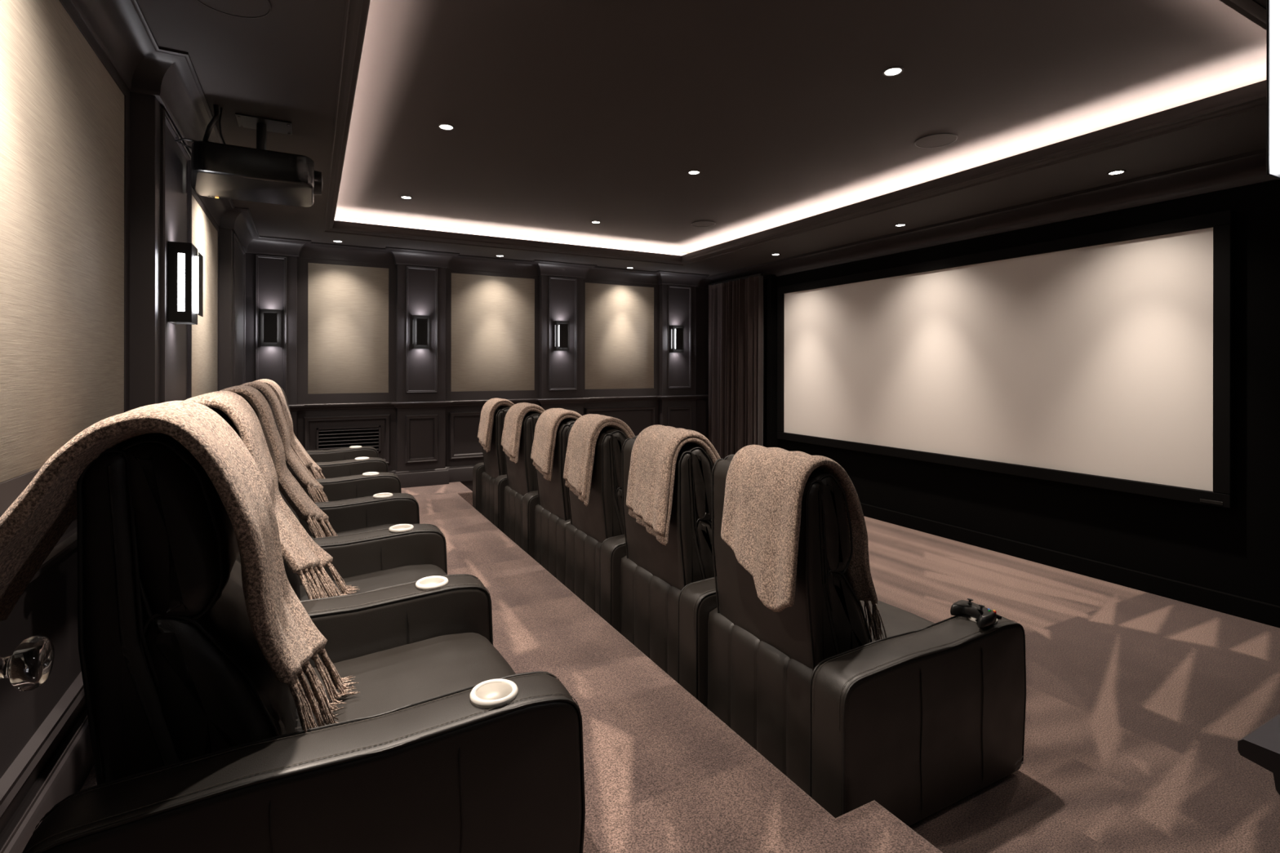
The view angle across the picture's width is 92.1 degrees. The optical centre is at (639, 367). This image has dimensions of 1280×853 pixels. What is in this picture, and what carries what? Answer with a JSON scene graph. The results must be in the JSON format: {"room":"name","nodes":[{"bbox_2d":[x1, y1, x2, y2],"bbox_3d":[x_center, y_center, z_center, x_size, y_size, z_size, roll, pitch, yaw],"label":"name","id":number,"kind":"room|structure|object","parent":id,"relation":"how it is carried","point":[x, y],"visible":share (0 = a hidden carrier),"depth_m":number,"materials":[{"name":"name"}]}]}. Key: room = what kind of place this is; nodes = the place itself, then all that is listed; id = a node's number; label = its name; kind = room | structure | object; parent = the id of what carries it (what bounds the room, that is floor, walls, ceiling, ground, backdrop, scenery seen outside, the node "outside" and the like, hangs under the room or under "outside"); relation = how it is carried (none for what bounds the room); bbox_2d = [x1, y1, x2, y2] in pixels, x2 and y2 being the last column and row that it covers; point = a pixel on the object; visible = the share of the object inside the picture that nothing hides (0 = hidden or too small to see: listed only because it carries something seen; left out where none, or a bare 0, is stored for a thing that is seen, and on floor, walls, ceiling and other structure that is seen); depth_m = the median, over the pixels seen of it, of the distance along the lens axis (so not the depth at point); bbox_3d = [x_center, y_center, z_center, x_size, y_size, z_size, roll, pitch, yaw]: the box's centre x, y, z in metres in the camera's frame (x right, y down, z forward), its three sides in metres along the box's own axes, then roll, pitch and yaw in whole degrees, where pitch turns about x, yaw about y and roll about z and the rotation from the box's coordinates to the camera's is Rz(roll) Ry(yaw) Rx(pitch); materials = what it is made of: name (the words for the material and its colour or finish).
{"room":"home theater","nodes":[
{"label":"home theater","id":0,"kind":"room"},
{"bbox_2d":[0,515,85,834],"bbox_3d":[-2.122,-0.003,2.398,0.200,3.000,8.230,0,0,-28],"label":"wall","id":1,"kind":"structure","parent":0,"point":[47,606],"depth_m":1.68,"materials":[{"name":"grey paint"}]},
{"bbox_2d":[0,527,84,817],"bbox_3d":[-1.697,0.760,1.843,0.031,0.525,1.230,0,0,-28],"label":"trim","id":2,"kind":"structure","parent":1,"relation":"attached to","point":[20,770],"depth_m":1.65,"materials":[{"name":"grey paint"}]},
{"bbox_2d":[0,705,93,852],"bbox_3d":[-2.146,1.183,2.782,0.128,0.172,6.948,0,0,-28],"label":"baseboard","id":3,"kind":"structure","parent":1,"relation":"attached to","point":[64,775],"depth_m":1.69,"materials":[{"name":"grey paint"}]},
{"bbox_2d":[0,0,124,483],"bbox_3d":[-1.423,-0.390,1.312,0.008,1.317,2.416,0,0,-28],"label":"fabric panel","id":4,"kind":"object","parent":1,"relation":"attached to","point":[62,111],"visible":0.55,"depth_m":1.73,"materials":[{"name":"fabric"}]},
{"bbox_2d":[0,0,129,517],"bbox_3d":[-1.385,-0.367,1.244,0.012,1.470,2.700,0,0,-28],"label":"trim","id":5,"kind":"structure","parent":1,"relation":"attached to","point":[11,489],"depth_m":2.38,"materials":[{"name":"grey paint"}]},
{"bbox_2d":[129,92,191,410],"bbox_3d":[-2.183,0.010,2.841,0.130,2.518,0.870,0,0,-28],"label":"pilaster","id":6,"kind":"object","parent":1,"relation":"attached to","point":[161,188],"depth_m":2.48,"materials":[{"name":"grey paint"}]},
{"bbox_2d":[168,241,203,324],"bbox_3d":[-2.055,-0.376,2.796,0.109,0.352,0.165,0,0,-28],"label":"wall sconce","id":7,"kind":"object","parent":1,"relation":"attached to","point":[185,267],"visible":1,"depth_m":2.73,"materials":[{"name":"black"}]},
{"bbox_2d":[177,253,198,311],"bbox_3d":[-2.044,-0.376,2.802,0.073,0.280,0.110,0,0,-28],"label":"diffuser","id":8,"kind":"object","parent":7,"relation":"attached to","point":[180,255],"depth_m":2.75,"materials":[{"name":"white glass"}]},
{"bbox_2d":[191,195,217,397],"bbox_3d":[-2.871,-0.392,4.021,0.008,1.317,1.700,0,0,-28],"label":"fabric panel","id":9,"kind":"object","parent":1,"relation":"attached to","point":[204,234],"visible":0.29,"depth_m":4.22,"materials":[{"name":"fabric"}]},
{"bbox_2d":[191,187,218,391],"bbox_3d":[-2.862,-0.369,4.009,0.012,1.470,1.830,0,0,-28],"label":"trim","id":10,"kind":"structure","parent":1,"relation":"attached to","point":[194,194],"depth_m":4.77,"materials":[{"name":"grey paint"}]},
{"bbox_2d":[218,227,245,391],"bbox_3d":[-3.543,0.008,5.386,0.130,2.518,1.240,0,0,-28],"label":"trim","id":11,"kind":"structure","parent":1,"relation":"attached to","point":[232,255],"depth_m":4.91,"materials":[{"name":"grey paint"}]},
{"bbox_2d":[70,0,715,288],"bbox_3d":[0.255,-1.161,4.116,5.614,0.152,7.042,0,0,-28],"label":"trim","id":12,"kind":"structure","parent":1,"relation":"attached to","point":[120,28],"depth_m":3.28,"materials":[{"name":"grey paint"}]},
{"bbox_2d":[297,287,708,491],"bbox_3d":[-1.363,-0.002,7.356,5.812,3.000,0.200,0,0,-28],"label":"wall","id":13,"kind":"structure","parent":0,"point":[466,428],"depth_m":6.96,"materials":[{"name":"grey paint"}]},
{"bbox_2d":[260,309,280,346],"bbox_3d":[-3.538,-0.379,5.914,0.165,0.352,0.109,0,0,-28],"label":"wall sconce","id":14,"kind":"object","parent":13,"relation":"attached to","point":[270,319],"visible":1,"depth_m":5.87,"materials":[{"name":"black metal"}]},
{"bbox_2d":[245,253,297,437],"bbox_3d":[-3.622,0.008,5.973,0.524,2.518,0.130,0,0,-28],"label":"trim","id":15,"kind":"structure","parent":13,"relation":"attached to","point":[271,280],"depth_m":5.97,"materials":[{"name":"grey paint"}]},
{"bbox_2d":[297,257,396,404],"bbox_3d":[-3.005,-0.370,6.358,0.926,1.470,0.012,0,0,-28],"label":"trim","id":16,"kind":"structure","parent":13,"relation":"attached to","point":[303,397],"depth_m":6.26,"materials":[{"name":"grey paint"}]},
{"bbox_2d":[303,413,390,463],"bbox_3d":[-3.003,0.758,6.350,0.806,0.525,0.031,0,0,-28],"label":"trim","id":17,"kind":"structure","parent":13,"relation":"attached to","point":[307,420],"depth_m":6.36,"materials":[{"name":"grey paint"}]},
{"bbox_2d":[307,262,388,394],"bbox_3d":[-2.997,-0.392,6.364,0.754,1.317,0.008,0,0,-28],"label":"fabric panel","id":18,"kind":"object","parent":13,"relation":"attached to","point":[348,305],"visible":1,"depth_m":6.35,"materials":[{"name":"fabric"}]},
{"bbox_2d":[316,425,381,453],"bbox_3d":[-2.994,0.753,6.356,0.600,0.285,0.025,0,0,-28],"label":"air vent","id":19,"kind":"object","parent":13,"relation":"in","point":[335,437],"visible":0.77,"depth_m":6.36,"materials":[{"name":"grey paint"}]},
{"bbox_2d":[395,264,445,471],"bbox_3d":[-2.357,0.010,6.649,0.492,2.518,0.130,0,0,-28],"label":"trim","id":20,"kind":"structure","parent":13,"relation":"attached to","point":[420,432],"depth_m":6.61,"materials":[{"name":"grey paint"}]},
{"bbox_2d":[412,315,430,348],"bbox_3d":[-2.326,-0.377,6.561,0.165,0.352,0.109,0,0,-28],"label":"wall sconce","id":21,"kind":"object","parent":13,"relation":"attached to","point":[420,323],"visible":1,"depth_m":6.52,"materials":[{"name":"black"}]},
{"bbox_2d":[388,464,475,488],"bbox_3d":[-1.336,1.185,7.187,5.520,0.172,0.128,0,0,-28],"label":"baseboard","id":22,"kind":"structure","parent":13,"relation":"attached to","point":[412,478],"depth_m":6.65,"materials":[{"name":"grey paint"}]},
{"bbox_2d":[448,411,483,459],"bbox_3d":[-1.677,0.760,7.058,0.975,0.525,0.031,0,0,-28],"label":"trim","id":23,"kind":"structure","parent":13,"relation":"attached to","point":[451,415],"depth_m":6.86,"materials":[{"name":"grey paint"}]},
{"bbox_2d":[445,268,539,400],"bbox_3d":[-1.680,-0.368,7.066,1.095,1.470,0.012,0,0,-28],"label":"trim","id":24,"kind":"structure","parent":13,"relation":"attached to","point":[516,394],"depth_m":7.02,"materials":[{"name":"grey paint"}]},
{"bbox_2d":[451,272,534,391],"bbox_3d":[-1.672,-0.390,7.072,0.962,1.317,0.008,0,0,-28],"label":"fabric panel","id":25,"kind":"object","parent":13,"relation":"attached to","point":[493,317],"visible":1,"depth_m":7.06,"materials":[{"name":"fabric"}]},
{"bbox_2d":[288,394,708,411],"bbox_3d":[0.253,0.401,4.116,5.614,0.062,7.042,0,0,-28],"label":"trim","id":26,"kind":"structure","parent":13,"relation":"attached to","point":[582,400],"depth_m":6.90,"materials":[{"name":"grey paint"}]},
{"bbox_2d":[538,275,583,416],"bbox_3d":[-0.940,0.012,7.405,0.530,2.518,0.130,0,0,-28],"label":"trim","id":27,"kind":"structure","parent":13,"relation":"attached to","point":[561,298],"depth_m":7.37,"materials":[{"name":"grey paint"}]},
{"bbox_2d":[553,320,569,351],"bbox_3d":[-0.923,-0.374,7.311,0.165,0.352,0.109,0,0,-28],"label":"wall sconce","id":28,"kind":"object","parent":13,"relation":"attached to","point":[562,328],"visible":1,"depth_m":7.27,"materials":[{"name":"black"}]},
{"bbox_2d":[585,282,653,389],"bbox_3d":[-0.250,-0.388,7.831,0.976,1.317,0.008,0,0,-28],"label":"fabric panel","id":29,"kind":"object","parent":13,"relation":"attached to","point":[620,318],"visible":1,"depth_m":7.81,"materials":[{"name":"fabric"}]},
{"bbox_2d":[584,405,655,425],"bbox_3d":[-0.237,0.762,7.828,0.990,0.525,0.031,0,0,-28],"label":"trim","id":30,"kind":"structure","parent":13,"relation":"attached to","point":[652,408],"depth_m":7.85,"materials":[{"name":"grey paint"}]},
{"bbox_2d":[582,279,659,397],"bbox_3d":[-0.240,-0.365,7.835,1.110,1.470,0.012,0,0,-28],"label":"trim","id":31,"kind":"structure","parent":13,"relation":"attached to","point":[655,391],"depth_m":7.93,"materials":[{"name":"grey paint"}]},
{"bbox_2d":[669,324,684,352],"bbox_3d":[0.488,-0.372,8.065,0.165,0.352,0.109,0,0,-28],"label":"wall sconce","id":32,"kind":"object","parent":13,"relation":"attached to","point":[676,332],"visible":1,"depth_m":8.02,"materials":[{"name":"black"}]},
{"bbox_2d":[658,284,696,431],"bbox_3d":[0.504,0.015,8.177,0.525,2.518,0.130,0,0,-28],"label":"trim","id":33,"kind":"structure","parent":13,"relation":"attached to","point":[677,304],"depth_m":8.14,"materials":[{"name":"grey paint"}]},
{"bbox_2d":[708,273,763,459],"bbox_3d":[1.206,0.176,7.932,0.140,2.621,1.117,0,0,-28],"label":"curtain","id":34,"kind":"object","parent":13,"relation":"hanging from","point":[735,306],"visible":0.91,"depth_m":7.85,"materials":[{"name":"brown fabric"}]},
{"bbox_2d":[80,481,942,852],"bbox_3d":[-1.078,1.385,2.844,2.166,0.227,8.030,0,0,-28],"label":"floor","id":35,"kind":"structure","parent":0,"point":[664,773],"depth_m":2.09,"materials":[{"name":"carpet"}]},
{"bbox_2d":[22,432,585,852],"bbox_3d":[-0.702,0.689,1.456,0.945,1.137,0.761,0,0,-28],"label":"recliner","id":36,"kind":"object","parent":35,"relation":"on","point":[197,746],"visible":0.92,"depth_m":1.15,"materials":[{"name":"black leather"}]},
{"bbox_2d":[0,400,359,733],"bbox_3d":[-0.925,0.445,1.270,0.693,0.746,0.418,0,0,-34],"label":"throw blanket","id":37,"kind":"object","parent":36,"relation":"on","point":[33,525],"visible":0.93,"depth_m":1.17,"materials":[{"name":"fabric"}]},
{"bbox_2d":[144,560,295,761],"bbox_3d":[-0.937,0.652,1.413,0.262,0.422,0.544,0,0,-28],"label":"lumbar cushion","id":38,"kind":"object","parent":36,"relation":"on","point":[210,686],"depth_m":1.17,"materials":[{"name":"black leather"}]},
{"bbox_2d":[294,632,515,732],"bbox_3d":[-0.653,0.973,1.565,0.756,0.324,0.614,0,0,-28],"label":"seat cushion","id":39,"kind":"object","parent":36,"relation":"on","point":[393,678],"depth_m":1.66,"materials":[{"name":"black leather"}]},
{"bbox_2d":[278,385,388,478],"bbox_3d":[-2.531,0.686,4.880,0.945,1.137,0.909,0,0,-28],"label":"recliner","id":40,"kind":"object","parent":35,"relation":"on","point":[352,460],"visible":0.16,"depth_m":4.68,"materials":[{"name":"black leather"}]},
{"bbox_2d":[244,398,447,585],"bbox_3d":[-1.419,0.688,2.800,0.945,1.137,0.761,0,0,-28],"label":"recliner","id":41,"kind":"object","parent":35,"relation":"on","point":[357,552],"visible":0.14,"depth_m":2.58,"materials":[{"name":"black leather"}]},
{"bbox_2d":[220,385,337,537],"bbox_3d":[-1.603,0.446,2.616,0.720,0.742,0.340,0,0,-35],"label":"throw blanket","id":42,"kind":"object","parent":41,"relation":"on","point":[295,495],"visible":0.58,"depth_m":2.57,"materials":[{"name":"fabric"}]},
{"bbox_2d":[310,524,397,537],"bbox_3d":[-1.371,0.972,2.909,0.756,0.324,0.614,0,0,-28],"label":"seat cushion","id":43,"kind":"object","parent":41,"relation":"on","point":[387,526],"depth_m":3.13,"materials":[{"name":"black leather"}]},
{"bbox_2d":[208,407,493,667],"bbox_3d":[-1.060,0.688,2.128,0.945,1.137,0.761,0,0,-28],"label":"recliner","id":44,"kind":"object","parent":35,"relation":"on","point":[401,606],"visible":0.16,"depth_m":1.91,"materials":[{"name":"black leather"}]},
{"bbox_2d":[184,391,359,599],"bbox_3d":[-1.258,0.448,1.955,0.734,0.741,0.380,0,0,-35],"label":"throw blanket","id":45,"kind":"object","parent":44,"relation":"on","point":[300,553],"visible":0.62,"depth_m":1.94,"materials":[{"name":"fabric"}]},
{"bbox_2d":[299,564,446,600],"bbox_3d":[-1.012,0.972,2.237,0.756,0.324,0.614,0,0,-28],"label":"seat cushion","id":46,"kind":"object","parent":44,"relation":"on","point":[410,573],"depth_m":2.41,"materials":[{"name":"black leather"}]},
{"bbox_2d":[301,471,401,501],"bbox_3d":[-2.137,0.687,4.143,0.945,1.137,0.761,0,0,-28],"label":"recliner","id":47,"kind":"object","parent":35,"relation":"on","point":[369,483],"visible":0.15,"depth_m":3.92,"materials":[{"name":"black leather"}]},
{"bbox_2d":[255,378,324,479],"bbox_3d":[-2.327,0.445,3.958,0.723,0.743,0.341,0,0,-34],"label":"throw blanket","id":48,"kind":"object","parent":47,"relation":"on","point":[316,471],"visible":0.38,"depth_m":3.91,"materials":[{"name":"fabric"}]},
{"bbox_2d":[287,467,419,536],"bbox_3d":[-1.778,0.687,3.471,0.945,1.137,0.761,0,0,-28],"label":"recliner","id":49,"kind":"object","parent":35,"relation":"on","point":[380,508],"visible":0.16,"depth_m":3.25,"materials":[{"name":"black leather"}]},
{"bbox_2d":[240,381,328,502],"bbox_3d":[-1.970,0.445,3.282,0.700,0.743,0.347,0,0,-33],"label":"throw blanket","id":50,"kind":"object","parent":49,"relation":"on","point":[305,479],"visible":0.54,"depth_m":3.24,"materials":[{"name":"fabric"}]},
{"bbox_2d":[137,0,1266,275],"bbox_3d":[0.478,-1.234,3.701,5.712,0.001,8.080,0,0,-28],"label":"ceiling","id":51,"kind":"structure","parent":0,"point":[283,64],"depth_m":3.34,"materials":[{"name":"grey paint"}]},
{"bbox_2d":[196,0,271,18],"bbox_3d":[-1.369,-1.235,2.057,0.242,0.007,0.242,0,0,-28],"label":"ceiling speaker","id":52,"kind":"object","parent":51,"relation":"attached to","point":[251,9],"visible":1,"depth_m":2.11,"materials":[{"name":"grey paint"}]},
{"bbox_2d":[174,104,323,207],"bbox_3d":[-1.937,-1.063,3.108,0.606,0.354,0.510,0,0,-28],"label":"projector","id":53,"kind":"object","parent":51,"relation":"hanging from","point":[218,171],"visible":1,"depth_m":2.96,"materials":[{"name":"black plastic"}]},
{"bbox_2d":[332,240,342,242],"bbox_3d":[-2.962,-1.237,6.047,0.096,0.008,0.096,0,0,-28],"label":"recessed light","id":54,"kind":"object","parent":51,"relation":"in","point":[334,241],"visible":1,"depth_m":6.03,"materials":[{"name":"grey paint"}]},
{"bbox_2d":[323,0,1266,265],"bbox_3d":[0.106,-1.280,4.126,4.258,0.099,5.860,0,0,-28],"label":"trim","id":55,"kind":"structure","parent":51,"relation":"attached to","point":[1251,97],"depth_m":3.88,"materials":[{"name":"grey paint"}]},
{"bbox_2d":[894,223,906,226],"bbox_3d":[2.247,-1.228,5.326,0.096,0.008,0.096,0,0,-28],"label":"recessed light","id":56,"kind":"object","parent":51,"relation":"in","point":[897,224],"visible":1,"depth_m":5.31,"materials":[{"name":"grey paint"}]},
{"bbox_2d":[1106,169,1125,175],"bbox_3d":[2.999,-1.227,3.886,0.096,0.008,0.096,0,0,-28],"label":"recessed light","id":57,"kind":"object","parent":51,"relation":"in","point":[1117,171],"visible":1,"depth_m":3.88,"materials":[{"name":"grey paint"}]},
{"bbox_2d":[334,0,1266,253],"bbox_3d":[0.106,-1.445,4.126,4.278,0.050,5.880,0,0,-28],"label":"ceiling","id":58,"kind":"structure","parent":0,"point":[566,116],"depth_m":3.22,"materials":[{"name":"grey paint"}]},
{"bbox_2d":[400,195,412,199],"bbox_3d":[-1.953,-1.420,5.156,0.096,0.008,0.096,0,0,-28],"label":"recessed light","id":59,"kind":"object","parent":58,"relation":"in","point":[401,197],"visible":1,"depth_m":5.15,"materials":[{"name":"grey paint"}]},
{"bbox_2d":[437,123,454,130],"bbox_3d":[-1.143,-1.419,3.641,0.096,0.008,0.096,0,0,-28],"label":"recessed light","id":60,"kind":"object","parent":58,"relation":"in","point":[445,126],"visible":1,"depth_m":3.63,"materials":[{"name":"grey paint"}]},
{"bbox_2d":[334,217,685,255],"bbox_3d":[0.106,-1.335,4.126,4.278,0.190,5.880,0,0,-28],"label":"led strip light","id":61,"kind":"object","parent":58,"relation":"attached to","point":[340,219],"depth_m":6.57,"materials":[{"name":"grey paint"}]},
{"bbox_2d":[591,221,600,223],"bbox_3d":[-0.431,-1.418,6.023,0.096,0.008,0.096,0,0,-28],"label":"recessed light","id":62,"kind":"object","parent":58,"relation":"in","point":[592,222],"visible":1,"depth_m":6.02,"materials":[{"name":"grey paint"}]},
{"bbox_2d":[687,169,700,174],"bbox_3d":[0.392,-1.416,4.483,0.096,0.008,0.096,0,0,-28],"label":"recessed light","id":63,"kind":"object","parent":58,"relation":"in","point":[693,171],"visible":1,"depth_m":4.48,"materials":[{"name":"grey paint"}]},
{"bbox_2d":[691,220,715,226],"bbox_3d":[0.625,-1.417,6.085,0.242,0.007,0.242,0,0,-28],"label":"ceiling speaker","id":64,"kind":"object","parent":58,"relation":"attached to","point":[703,223],"visible":1,"depth_m":6.09,"materials":[{"name":"grey paint"}]},
{"bbox_2d":[882,66,903,76],"bbox_3d":[1.210,-1.415,2.951,0.096,0.008,0.096,0,0,-28],"label":"recessed light","id":65,"kind":"object","parent":58,"relation":"in","point":[893,71],"visible":1,"depth_m":2.94,"materials":[{"name":"grey paint"}]},
{"bbox_2d":[914,133,957,147],"bbox_3d":[1.845,-1.415,3.850,0.242,0.007,0.242,0,0,-28],"label":"ceiling speaker","id":66,"kind":"object","parent":58,"relation":"attached to","point":[939,140],"visible":1,"depth_m":3.85,"materials":[{"name":"grey paint"}]},
{"bbox_2d":[763,179,1279,605],"bbox_3d":[2.841,0.004,5.441,0.200,3.000,7.140,0,0,-28],"label":"wall","id":67,"kind":"structure","parent":0,"point":[1236,550],"depth_m":4.11,"materials":[{"name":"black paint"}]},
{"bbox_2d":[766,274,777,447],"bbox_3d":[1.595,0.193,7.456,0.100,2.620,0.070,0,0,-28],"label":"trim","id":68,"kind":"structure","parent":67,"relation":"attached to","point":[771,306],"depth_m":7.43,"materials":[{"name":"black fabric"}]},
{"bbox_2d":[706,148,1279,282],"bbox_3d":[2.624,-1.165,5.380,0.247,0.137,7.040,0,0,-28],"label":"trim","id":69,"kind":"structure","parent":67,"relation":"attached to","point":[1249,168],"depth_m":4.59,"materials":[{"name":"grey paint"}]},
{"bbox_2d":[777,209,1235,508],"bbox_3d":[2.630,-0.052,5.557,0.064,1.809,4.110,0,0,-28],"label":"projection screen","id":70,"kind":"object","parent":67,"relation":"attached to","point":[1105,359],"visible":1,"depth_m":4.70,"materials":[{"name":"white fabric"}]},
{"bbox_2d":[860,502,1279,627],"bbox_3d":[2.957,1.445,4.976,0.030,0.120,5.610,0,0,-28],"label":"baseboard","id":71,"kind":"structure","parent":67,"relation":"attached to","point":[1255,611],"depth_m":4.38,"materials":[{"name":"black wood"}]},
{"bbox_2d":[863,515,1279,852],"bbox_3d":[1.350,1.502,4.141,3.653,0.001,8.030,0,0,-28],"label":"floor","id":72,"kind":"structure","parent":0,"point":[1140,704],"depth_m":2.73,"materials":[{"name":"carpet"}]},
{"bbox_2d":[472,405,509,533],"bbox_3d":[-1.013,0.916,5.882,0.945,1.137,0.947,0,0,-28],"label":"recliner","id":73,"kind":"object","parent":72,"relation":"on","point":[490,481],"visible":0.31,"depth_m":5.55,"materials":[{"name":"black leather"}]},
{"bbox_2d":[477,397,514,453],"bbox_3d":[-1.215,0.658,5.657,0.495,0.754,0.330,0,0,-28],"label":"throw blanket","id":74,"kind":"object","parent":73,"relation":"on","point":[486,419],"visible":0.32,"depth_m":5.48,"materials":[{"name":"fabric"}]},
{"bbox_2d":[503,411,540,559],"bbox_3d":[-0.599,0.916,5.107,0.945,1.137,0.810,0,0,-28],"label":"recliner","id":75,"kind":"object","parent":72,"relation":"on","point":[521,493],"visible":0.27,"depth_m":4.76,"materials":[{"name":"black leather"}]},
{"bbox_2d":[501,402,545,463],"bbox_3d":[-0.836,0.657,4.951,0.509,0.751,0.334,0,0,-28],"label":"throw blanket","id":76,"kind":"object","parent":75,"relation":"on","point":[511,435],"visible":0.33,"depth_m":4.77,"materials":[{"name":"fabric"}]},
{"bbox_2d":[534,418,575,585],"bbox_3d":[-0.245,0.909,4.487,0.905,1.121,0.617,0,0,-28],"label":"recliner","id":77,"kind":"object","parent":72,"relation":"on","point":[552,513],"visible":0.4,"depth_m":4.16,"materials":[{"name":"black leather"}]},
{"bbox_2d":[530,408,582,481],"bbox_3d":[-0.476,0.663,4.276,0.498,0.756,0.339,0,0,-28],"label":"throw blanket","id":78,"kind":"object","parent":77,"relation":"on","point":[548,423],"visible":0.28,"depth_m":4.12,"materials":[{"name":"fabric"}]},
{"bbox_2d":[564,426,627,632],"bbox_3d":[0.073,0.918,3.848,0.945,1.137,0.794,0,0,-28],"label":"recliner","id":79,"kind":"object","parent":72,"relation":"on","point":[596,547],"visible":0.41,"depth_m":3.52,"materials":[{"name":"black leather"}]},
{"bbox_2d":[563,413,635,506],"bbox_3d":[-0.176,0.662,3.717,0.509,0.758,0.354,0,0,-28],"label":"throw blanket","id":80,"kind":"object","parent":79,"relation":"on","point":[584,434],"visible":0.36,"depth_m":3.56,"materials":[{"name":"fabric"}]},
{"bbox_2d":[616,487,626,532],"bbox_3d":[-0.164,0.881,3.810,0.262,0.422,0.567,0,0,-28],"label":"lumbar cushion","id":81,"kind":"object","parent":79,"relation":"on","point":[620,521],"depth_m":3.52,"materials":[{"name":"black leather"}]},
{"bbox_2d":[619,435,719,708],"bbox_3d":[0.455,0.918,3.134,0.945,1.137,0.824,0,0,-28],"label":"recliner","id":82,"kind":"object","parent":72,"relation":"on","point":[668,593],"visible":0.39,"depth_m":2.81,"materials":[{"name":"black leather"}]},
{"bbox_2d":[626,424,720,546],"bbox_3d":[0.216,0.662,2.982,0.508,0.756,0.380,0,0,-28],"label":"throw blanket","id":83,"kind":"object","parent":82,"relation":"on","point":[655,450],"visible":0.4,"depth_m":2.82,"materials":[{"name":"fabric"}]},
{"bbox_2d":[693,518,716,578],"bbox_3d":[0.218,0.882,3.096,0.262,0.422,0.597,0,0,-28],"label":"lumbar cushion","id":84,"kind":"object","parent":82,"relation":"on","point":[703,552],"depth_m":2.80,"materials":[{"name":"black leather"}]},
{"bbox_2d":[707,454,1026,826],"bbox_3d":[0.839,0.919,2.418,0.951,1.137,0.817,0,0,-28],"label":"recliner","id":85,"kind":"object","parent":72,"relation":"on","point":[916,721],"visible":0.75,"depth_m":2.09,"materials":[{"name":"black leather"}]},
{"bbox_2d":[720,444,886,641],"bbox_3d":[0.594,0.667,2.282,0.500,0.740,0.415,0,0,-28],"label":"throw blanket","id":86,"kind":"object","parent":85,"relation":"on","point":[764,487],"visible":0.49,"depth_m":2.16,"materials":[{"name":"fabric"}]},
{"bbox_2d":[824,571,869,653],"bbox_3d":[0.601,0.882,2.378,0.261,0.422,0.574,0,0,-28],"label":"lumbar cushion","id":87,"kind":"object","parent":85,"relation":"on","point":[845,630],"depth_m":2.10,"materials":[{"name":"black leather"}]},
{"bbox_2d":[860,600,934,642],"bbox_3d":[0.884,1.202,2.530,0.756,0.324,0.644,0,0,-28],"label":"seat cushion","id":88,"kind":"object","parent":85,"relation":"on","point":[896,621],"depth_m":2.55,"materials":[{"name":"black leather"}]},
{"bbox_2d":[950,598,1001,627],"bbox_3d":[1.229,0.892,2.260,0.107,0.062,0.153,0,0,-21],"label":"game controller","id":89,"kind":"object","parent":85,"relation":"on","point":[984,616],"visible":1,"depth_m":2.25,"materials":[{"name":"black plastic"}]},
{"bbox_2d":[1237,713,1279,795],"bbox_3d":[2.450,0.409,1.567,4.140,0.062,0.078,0,0,-28],"label":"table","id":90,"kind":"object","parent":72,"relation":"on","point":[1261,746],"depth_m":0.62,"materials":[{"name":"grey paint"}]},
{"bbox_3d":[2.506,0.004,1.463,4.140,3.000,0.160,0,0,-28],"label":"wall","id":91,"kind":"structure","parent":0,"visible":0},
{"bbox_2d":[1266,0,1279,179],"bbox_3d":[0.826,-0.372,0.718,0.165,0.352,0.109,0,0,-28],"label":"wall sconce","id":92,"kind":"object","parent":91,"relation":"attached to","point":[1273,6],"visible":1,"depth_m":0.74,"materials":[{"name":"white"}]},
{"bbox_2d":[1277,0,1279,156],"bbox_3d":[0.820,-0.372,0.729,0.110,0.280,0.073,0,0,-28],"label":"diffuser","id":93,"kind":"object","parent":92,"relation":"attached to","point":[1278,1],"depth_m":0.74,"materials":[{"name":"white"}]},
{"bbox_3d":[0.097,-0.114,0.018,1.472,2.773,0.060,0,0,-28],"label":"wall","id":94,"kind":"structure","parent":0,"visible":0},
{"bbox_2d":[0,635,54,691],"bbox_3d":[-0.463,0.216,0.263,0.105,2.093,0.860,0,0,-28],"label":"door knob","id":95,"kind":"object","parent":94,"relation":"in","point":[30,664],"depth_m":0.60,"materials":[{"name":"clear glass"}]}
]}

